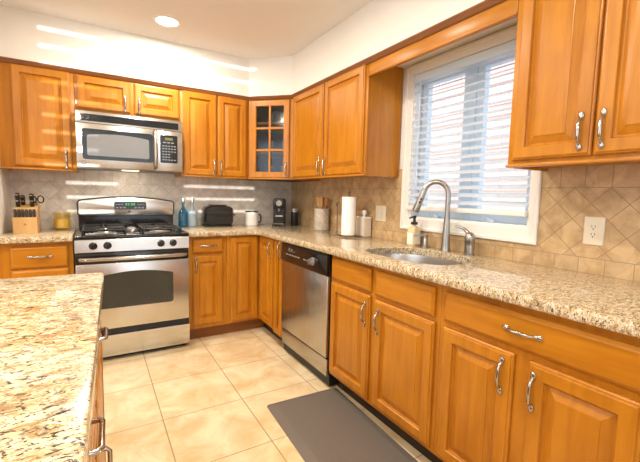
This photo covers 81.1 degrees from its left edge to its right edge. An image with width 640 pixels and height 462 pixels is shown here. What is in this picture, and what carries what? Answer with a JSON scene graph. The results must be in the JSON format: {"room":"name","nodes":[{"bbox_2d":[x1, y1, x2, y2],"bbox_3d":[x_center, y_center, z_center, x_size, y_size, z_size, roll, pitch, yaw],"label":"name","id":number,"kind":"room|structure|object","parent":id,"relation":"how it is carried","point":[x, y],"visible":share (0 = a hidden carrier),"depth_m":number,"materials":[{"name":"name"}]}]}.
{"room":"kitchen","nodes":[
{"label":"kitchen","id":0,"kind":"room"},
{"bbox_2d":[0,165,11,234],"bbox_3d":[-2.256,-0.290,2.555,0.115,2.440,0.640,-2,6,-31],"label":"wall","id":1,"kind":"structure","parent":0,"point":[5,209],"depth_m":2.69,"materials":[{"name":"beige paint"}]},
{"bbox_2d":[0,0,372,58],"bbox_3d":[-0.920,-1.333,0.409,5.020,0.100,5.720,-2,6,-31],"label":"ceiling","id":2,"kind":"structure","parent":0,"point":[249,29],"depth_m":2.62,"materials":[{"name":"paint"}]},
{"bbox_2d":[152,15,180,27],"bbox_3d":[-1.093,-1.495,2.672,0.190,0.009,0.190,-2,6,-31],"label":"recessed light","id":3,"kind":"object","parent":2,"relation":"in","point":[167,21],"visible":1,"depth_m":2.66,"materials":[{"name":"white paint"}]},
{"bbox_2d":[0,0,517,96],"bbox_3d":[0.098,-1.151,1.032,2.405,0.333,5.500,-2,6,-31],"label":"soffit","id":4,"kind":"structure","parent":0,"point":[379,25],"depth_m":2.75,"materials":[{"name":"beige paint"}]},
{"bbox_2d":[103,327,430,461],"bbox_3d":[-0.978,1.185,0.648,5.020,0.080,5.720,-2,6,-31],"label":"floor","id":5,"kind":"structure","parent":0,"point":[203,399],"depth_m":2.23,"materials":[{"name":"beige tile"}]},
{"bbox_2d":[0,239,74,278],"bbox_3d":[-2.037,0.483,2.754,0.413,0.873,0.649,-2,6,-31],"label":"base cabinet","id":6,"kind":"object","parent":5,"relation":"on","point":[17,260],"visible":0.35,"depth_m":2.48,"materials":[{"name":"brown wood"}]},
{"bbox_2d":[0,228,76,243],"bbox_3d":[-2.026,0.028,2.710,0.416,0.039,0.648,-2,6,-31],"label":"countertop","id":7,"kind":"structure","parent":6,"relation":"on","point":[46,234],"depth_m":2.51,"materials":[{"name":"beige stone"}]},
{"bbox_2d":[12,204,40,232],"bbox_3d":[-2.114,-0.093,2.695,0.136,0.200,0.174,-2,6,-31],"label":"knife block","id":8,"kind":"object","parent":7,"relation":"on","point":[21,224],"visible":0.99,"depth_m":2.64,"materials":[{"name":"brown wood"}]},
{"bbox_2d":[14,193,20,206],"bbox_3d":[-2.146,-0.220,2.654,0.031,0.102,0.058,-2,6,-31],"label":"kitchen knife","id":9,"kind":"object","parent":8,"relation":"in","point":[17,195],"visible":1,"depth_m":2.64,"materials":[{"name":"black plastic"}]},
{"bbox_2d":[20,195,25,204],"bbox_3d":[-2.152,-0.223,2.709,0.031,0.074,0.048,-2,6,-31],"label":"kitchen knife","id":10,"kind":"object","parent":8,"relation":"in","point":[22,197],"visible":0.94,"depth_m":2.70,"materials":[{"name":"black plastic"}]},
{"bbox_2d":[29,193,34,206],"bbox_3d":[-2.081,-0.222,2.700,0.031,0.098,0.057,-2,6,-31],"label":"kitchen knife","id":11,"kind":"object","parent":8,"relation":"in","point":[31,196],"visible":1,"depth_m":2.69,"materials":[{"name":"black plastic"}]},
{"bbox_2d":[34,195,43,205],"bbox_3d":[-2.076,-0.224,2.743,0.089,0.077,0.029,-2,6,-31],"label":"scissors","id":12,"kind":"object","parent":8,"relation":"in","point":[36,199],"visible":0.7,"depth_m":2.74,"materials":[{"name":"black plastic"}]},
{"bbox_2d":[54,218,69,229],"bbox_3d":[-2.027,-0.082,2.939,0.112,0.135,0.112,-2,6,-31],"label":"jar candle","id":13,"kind":"object","parent":7,"relation":"on","point":[60,222],"visible":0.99,"depth_m":2.90,"materials":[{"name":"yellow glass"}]},
{"bbox_2d":[88,323,112,461],"bbox_3d":[-0.717,0.752,0.231,1.040,0.873,2.245,-2,6,-29],"label":"base cabinet","id":14,"kind":"object","parent":5,"relation":"on","point":[98,448],"visible":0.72,"depth_m":0.92,"materials":[{"name":"brown wood"}]},
{"bbox_2d":[0,272,103,461],"bbox_3d":[-0.727,0.297,0.174,1.050,0.040,2.320,-2,6,-29],"label":"countertop","id":15,"kind":"structure","parent":14,"relation":"on","point":[50,325],"depth_m":0.66,"materials":[{"name":"stone"}]},
{"bbox_2d":[74,196,189,358],"bbox_3d":[-1.497,0.319,2.990,0.748,1.180,0.731,-2,6,-31],"label":"gas range","id":16,"kind":"object","parent":5,"relation":"on","point":[142,256],"visible":0.99,"depth_m":2.80,"materials":[{"name":"silver metal"}]},
{"bbox_2d":[74,227,188,239],"bbox_3d":[-1.508,0.009,2.992,0.748,0.027,0.660,-2,6,-31],"label":"cooktop","id":17,"kind":"object","parent":16,"relation":"in","point":[136,233],"depth_m":2.77,"materials":[{"name":"metal"}]},
{"bbox_2d":[188,236,225,338],"bbox_3d":[-1.070,0.450,3.334,0.308,0.873,0.649,-2,6,-31],"label":"base cabinet","id":18,"kind":"object","parent":5,"relation":"on","point":[207,255],"visible":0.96,"depth_m":3.08,"materials":[{"name":"brown wood"}]},
{"bbox_2d":[224,235,280,339],"bbox_3d":[-0.483,0.445,3.530,0.896,0.873,0.906,-2,6,-31],"label":"base cabinet","id":19,"kind":"object","parent":5,"relation":"on","point":[249,258],"visible":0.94,"depth_m":3.22,"materials":[{"name":"brown wood"}]},
{"bbox_2d":[178,223,639,337],"bbox_3d":[0.023,0.107,2.365,1.212,0.039,3.358,-2,6,-31],"label":"countertop","id":20,"kind":"structure","parent":19,"relation":"on","point":[605,302],"depth_m":1.53,"materials":[{"name":"beige stone"}]},
{"bbox_2d":[188,198,196,226],"bbox_3d":[-1.175,-0.175,3.443,0.084,0.264,0.084,-2,6,-31],"label":"glass bottle","id":21,"kind":"object","parent":20,"relation":"on","point":[192,213],"visible":1,"depth_m":3.42,"materials":[{"name":"glass"}]},
{"bbox_2d":[201,205,234,226],"bbox_3d":[-0.957,-0.148,3.542,0.292,0.202,0.170,-2,6,-31],"label":"toaster","id":22,"kind":"object","parent":20,"relation":"on","point":[211,215],"visible":1,"depth_m":3.46,"materials":[{"name":"black plastic"}]},
{"bbox_2d":[245,211,261,225],"bbox_3d":[-0.672,-0.126,3.706,0.138,0.139,0.130,5,6,31],"label":"enamel mug","id":23,"kind":"object","parent":20,"relation":"on","point":[251,217],"visible":1,"depth_m":3.66,"materials":[{"name":"white ceramic"}]},
{"bbox_2d":[272,198,285,225],"bbox_3d":[-0.410,-0.194,3.778,0.129,0.273,0.255,1,5,-3],"label":"coffee machine","id":24,"kind":"object","parent":20,"relation":"on","point":[279,204],"visible":1,"depth_m":3.73,"materials":[{"name":"black plastic"}]},
{"bbox_2d":[291,208,297,225],"bbox_3d":[-0.258,-0.143,3.799,0.072,0.176,0.072,-2,6,-31],"label":"coffee canister","id":25,"kind":"object","parent":20,"relation":"on","point":[294,211],"visible":1,"depth_m":3.77,"materials":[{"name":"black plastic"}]},
{"bbox_2d":[314,208,328,229],"bbox_3d":[0.013,-0.106,3.387,0.140,0.192,0.140,-2,6,-31],"label":"utensil crock","id":26,"kind":"object","parent":20,"relation":"on","point":[321,216],"visible":0.96,"depth_m":3.33,"materials":[{"name":"beige ceramic"}]},
{"bbox_2d":[316,197,320,208],"bbox_3d":[-0.013,-0.174,3.399,0.060,0.265,0.029,1,5,0],"label":"wooden spatula","id":27,"kind":"object","parent":26,"relation":"in","point":[317,198],"visible":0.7,"depth_m":3.40,"materials":[{"name":"brown wood"}]},
{"bbox_2d":[324,197,328,208],"bbox_3d":[0.047,-0.169,3.353,0.059,0.265,0.024,4,6,26],"label":"wooden spoon","id":28,"kind":"object","parent":26,"relation":"in","point":[326,201],"visible":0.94,"depth_m":3.33,"materials":[{"name":"brown wood"}]},
{"bbox_2d":[334,191,362,237],"bbox_3d":[0.209,-0.127,2.830,0.180,0.343,0.161,-2,6,-31],"label":"paper towel holder","id":29,"kind":"object","parent":20,"relation":"on","point":[345,236],"visible":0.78,"depth_m":2.84,"materials":[{"name":"metal"}]},
{"bbox_2d":[341,197,355,235],"bbox_3d":[0.217,-0.114,2.837,0.106,0.288,0.106,-2,6,-31],"label":"paper towel roll","id":30,"kind":"object","parent":29,"relation":"on","point":[348,203],"visible":0.99,"depth_m":2.79,"materials":[{"name":"white paper"}]},
{"bbox_2d":[356,210,371,236],"bbox_3d":[0.340,-0.061,2.908,0.088,0.207,0.104,-2,6,-31],"label":"lidded canister","id":31,"kind":"object","parent":20,"relation":"on","point":[363,223],"visible":0.98,"depth_m":2.88,"materials":[{"name":"beige ceramic"}]},
{"bbox_2d":[407,216,420,245],"bbox_3d":[0.607,-0.003,2.430,0.078,0.193,0.068,-2,6,-31],"label":"soap bottle","id":32,"kind":"object","parent":20,"relation":"on","point":[413,230],"visible":0.99,"depth_m":2.41,"materials":[{"name":"plastic"}]},
{"bbox_2d":[377,253,463,264],"bbox_3d":[0.534,0.266,2.064,0.475,0.196,0.654,-2,6,-31],"label":"sink","id":33,"kind":"object","parent":20,"relation":"in","point":[422,259],"visible":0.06,"depth_m":2.29,"materials":[{"name":"metal"}]},
{"bbox_2d":[414,233,428,247],"bbox_3d":[0.638,0.059,2.348,0.092,0.088,0.048,4,6,23],"label":"soap dispenser","id":34,"kind":"object","parent":20,"relation":"on","point":[424,235],"visible":1,"depth_m":2.33,"materials":[{"name":"silver metal"}]},
{"bbox_2d":[412,180,450,251],"bbox_3d":[0.664,-0.094,2.216,0.231,0.418,0.060,3,6,19],"label":"kitchen faucet","id":35,"kind":"object","parent":20,"relation":"on","point":[445,244],"visible":1,"depth_m":2.18,"materials":[{"name":"silver metal"}]},
{"bbox_2d":[454,226,474,255],"bbox_3d":[0.810,0.052,2.084,0.061,0.159,0.116,-2,6,-31],"label":"lever","id":36,"kind":"object","parent":20,"relation":"on","point":[469,245],"visible":1,"depth_m":2.04,"materials":[{"name":"silver metal"}]},
{"bbox_2d":[273,240,283,342],"bbox_3d":[-0.091,0.492,3.129,0.649,0.873,0.189,-2,6,-31],"label":"base cabinet","id":37,"kind":"object","parent":5,"relation":"on","point":[277,280],"visible":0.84,"depth_m":2.97,"materials":[{"name":"brown wood"}]},
{"bbox_2d":[281,242,337,385],"bbox_3d":[0.104,0.535,2.747,0.630,0.868,0.662,-2,6,-31],"label":"dishwasher","id":38,"kind":"object","parent":5,"relation":"on","point":[306,273],"visible":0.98,"depth_m":2.53,"materials":[{"name":"silver metal"}]},
{"bbox_2d":[267,388,417,461],"bbox_3d":[0.130,1.048,1.846,0.470,0.018,1.000,-2,6,-28],"label":"kitchen mat","id":39,"kind":"object","parent":5,"relation":"on","point":[325,425],"visible":1,"depth_m":1.93,"materials":[{"name":"grey rubber"}]},
{"bbox_2d":[329,255,442,461],"bbox_3d":[0.522,0.602,2.113,0.649,0.873,0.850,-2,6,-31],"label":"base cabinet","id":40,"kind":"object","parent":5,"relation":"on","point":[385,325],"visible":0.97,"depth_m":1.85,"materials":[{"name":"brown wood"}]},
{"bbox_2d":[434,285,639,461],"bbox_3d":[0.925,0.675,1.444,0.649,0.873,0.716,-2,6,-31],"label":"base cabinet","id":41,"kind":"object","parent":5,"relation":"on","point":[516,383],"visible":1,"depth_m":1.24,"materials":[{"name":"brown wood"}]},
{"bbox_2d":[399,24,516,168],"bbox_3d":[1.157,-0.139,1.780,0.120,2.440,5.500,-2,6,-31],"label":"wall","id":42,"kind":"structure","parent":0,"point":[404,69],"depth_m":2.59,"materials":[{"name":"beige paint"}]},
{"bbox_2d":[291,64,402,180],"bbox_3d":[0.138,-0.791,2.970,0.342,0.744,1.076,-2,6,-31],"label":"upper cabinet","id":43,"kind":"object","parent":42,"relation":"attached to","point":[348,125],"visible":0.98,"depth_m":2.60,"materials":[{"name":"brown wood"}]},
{"bbox_2d":[0,0,506,100],"bbox_3d":[-0.188,-1.108,2.449,3.706,0.030,1.575,4,6,24],"label":"trim","id":44,"kind":"structure","parent":43,"relation":"attached to","point":[482,6],"depth_m":2.61,"materials":[{"name":"brown wood"}]},
{"bbox_2d":[368,0,518,76],"bbox_3d":[0.580,-1.008,1.995,0.025,0.108,0.997,-2,6,-31],"label":"window valance","id":45,"kind":"object","parent":43,"relation":"attached to","point":[503,12],"visible":0.9,"depth_m":1.86,"materials":[{"name":"brown wood"}]},
{"bbox_2d":[291,163,639,281],"bbox_3d":[0.564,-0.173,2.638,0.010,0.520,3.420,-2,6,-31],"label":"backsplash","id":46,"kind":"structure","parent":42,"relation":"attached to","point":[612,192],"depth_m":1.73,"materials":[{"name":"tile"}]},
{"bbox_2d":[376,205,385,221],"bbox_3d":[0.453,-0.131,2.805,0.010,0.116,0.112,-2,6,-31],"label":"light switch","id":47,"kind":"object","parent":46,"relation":"attached to","point":[380,210],"visible":1,"depth_m":2.79,"materials":[{"name":"beige plastic"}]},
{"bbox_2d":[582,216,605,245],"bbox_3d":[1.176,0.000,1.607,0.009,0.122,0.078,-2,6,-31],"label":"wall outlet","id":48,"kind":"object","parent":46,"relation":"attached to","point":[594,227],"visible":1,"depth_m":1.60,"materials":[{"name":"beige plastic"}]},
{"bbox_2d":[588,223,597,238],"bbox_3d":[1.173,0.001,1.605,0.003,0.068,0.034,-2,6,-31],"label":"receptacle","id":49,"kind":"object","parent":48,"relation":"attached to","point":[592,227],"depth_m":1.60,"materials":[{"name":"beige plastic"}]},
{"bbox_2d":[400,25,541,244],"bbox_3d":[0.873,-0.517,2.203,0.139,1.085,0.948,-2,6,-31],"label":"window","id":50,"kind":"structure","parent":42,"relation":"in","point":[516,229],"depth_m":2.20,"materials":[{"name":"white plastic"}]},
{"bbox_2d":[406,40,530,216],"bbox_3d":[0.836,-0.549,2.170,0.074,0.884,0.822,-2,6,-31],"label":"window blind","id":51,"kind":"object","parent":50,"relation":"attached to","point":[508,49],"visible":0.75,"depth_m":2.13,"materials":[{"name":"white plastic"}]},
{"bbox_2d":[506,0,639,170],"bbox_3d":[1.105,-0.617,1.365,0.342,0.744,0.683,-2,6,-31],"label":"upper cabinet","id":52,"kind":"object","parent":42,"relation":"attached to","point":[576,95],"visible":1,"depth_m":1.38,"materials":[{"name":"brown wood"}]},
{"bbox_3d":[-2.346,-0.329,2.942,4.920,2.440,0.120,-2,6,-31],"label":"wall","id":53,"kind":"structure","parent":0,"visible":0},
{"bbox_2d":[0,62,78,172],"bbox_3d":[-2.072,-0.823,2.769,0.444,0.744,0.342,-2,6,-31],"label":"upper cabinet","id":54,"kind":"object","parent":53,"relation":"attached to","point":[38,130],"visible":0.96,"depth_m":2.65,"materials":[{"name":"brown wood"}]},
{"bbox_2d":[74,73,179,120],"bbox_3d":[-1.557,-1.061,3.054,0.742,0.300,0.342,-2,6,-31],"label":"upper cabinet","id":55,"kind":"object","parent":53,"relation":"attached to","point":[96,94],"visible":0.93,"depth_m":2.92,"materials":[{"name":"brown wood"}]},
{"bbox_2d":[75,109,182,173],"bbox_3d":[-1.540,-0.696,3.045,0.739,0.421,0.439,-2,6,-31],"label":"microwave","id":56,"kind":"object","parent":55,"relation":"attached to","point":[104,141],"visible":1,"depth_m":2.89,"materials":[{"name":"silver metal"}]},
{"bbox_2d":[8,169,291,228],"bbox_3d":[-1.343,-0.296,3.474,2.394,0.520,0.010,-2,6,-31],"label":"backsplash","id":57,"kind":"structure","parent":53,"relation":"attached to","point":[61,190],"depth_m":3.34,"materials":[{"name":"tile"}]},
{"bbox_2d":[34,197,45,211],"bbox_3d":[-2.211,-0.211,2.947,0.075,0.118,0.009,-2,6,-31],"label":"wall outlet","id":58,"kind":"object","parent":57,"relation":"attached to","point":[42,206],"visible":0.61,"depth_m":2.95,"materials":[{"name":"beige plastic"}]},
{"bbox_2d":[175,90,247,179],"bbox_3d":[-0.986,-0.860,3.420,0.599,0.744,0.342,-2,6,-31],"label":"upper cabinet","id":59,"kind":"object","parent":53,"relation":"attached to","point":[214,127],"visible":0.98,"depth_m":3.30,"materials":[{"name":"brown wood"}]},
{"bbox_2d":[243,99,310,181],"bbox_3d":[-0.405,-0.865,3.616,0.604,0.744,0.604,-2,6,-31],"label":"upper cabinet","id":60,"kind":"object","parent":53,"relation":"attached to","point":[264,134],"visible":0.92,"depth_m":3.45,"materials":[{"name":"brown wood"}]},
{"bbox_2d":[257,151,282,158],"bbox_3d":[-0.406,-0.741,3.635,0.575,0.018,0.575,-2,6,-31],"label":"shelf","id":61,"kind":"object","parent":60,"relation":"attached to","point":[260,154],"depth_m":3.56,"materials":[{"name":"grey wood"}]},
{"bbox_2d":[257,122,283,133],"bbox_3d":[-0.400,-1.005,3.610,0.575,0.018,0.575,-2,6,-31],"label":"shelf","id":62,"kind":"object","parent":60,"relation":"attached to","point":[259,124],"depth_m":3.55,"materials":[{"name":"brown wood"}]},
{"label":"outside","id":63,"kind":"structure","parent":0,"visible":0},
{"bbox_3d":[4.851,1.194,7.377,11.870,0.100,24.000,-2,6,-31],"label":"ground","id":64,"kind":"structure","parent":63,"visible":0},
{"bbox_2d":[427,61,527,210],"bbox_3d":[3.762,-2.349,6.337,3.400,7.100,12.400,-2,6,-31],"label":"neighbouring house","id":65,"kind":"structure","parent":64,"relation":"on","point":[507,69],"depth_m":5.83,"materials":[{"name":"brick"}]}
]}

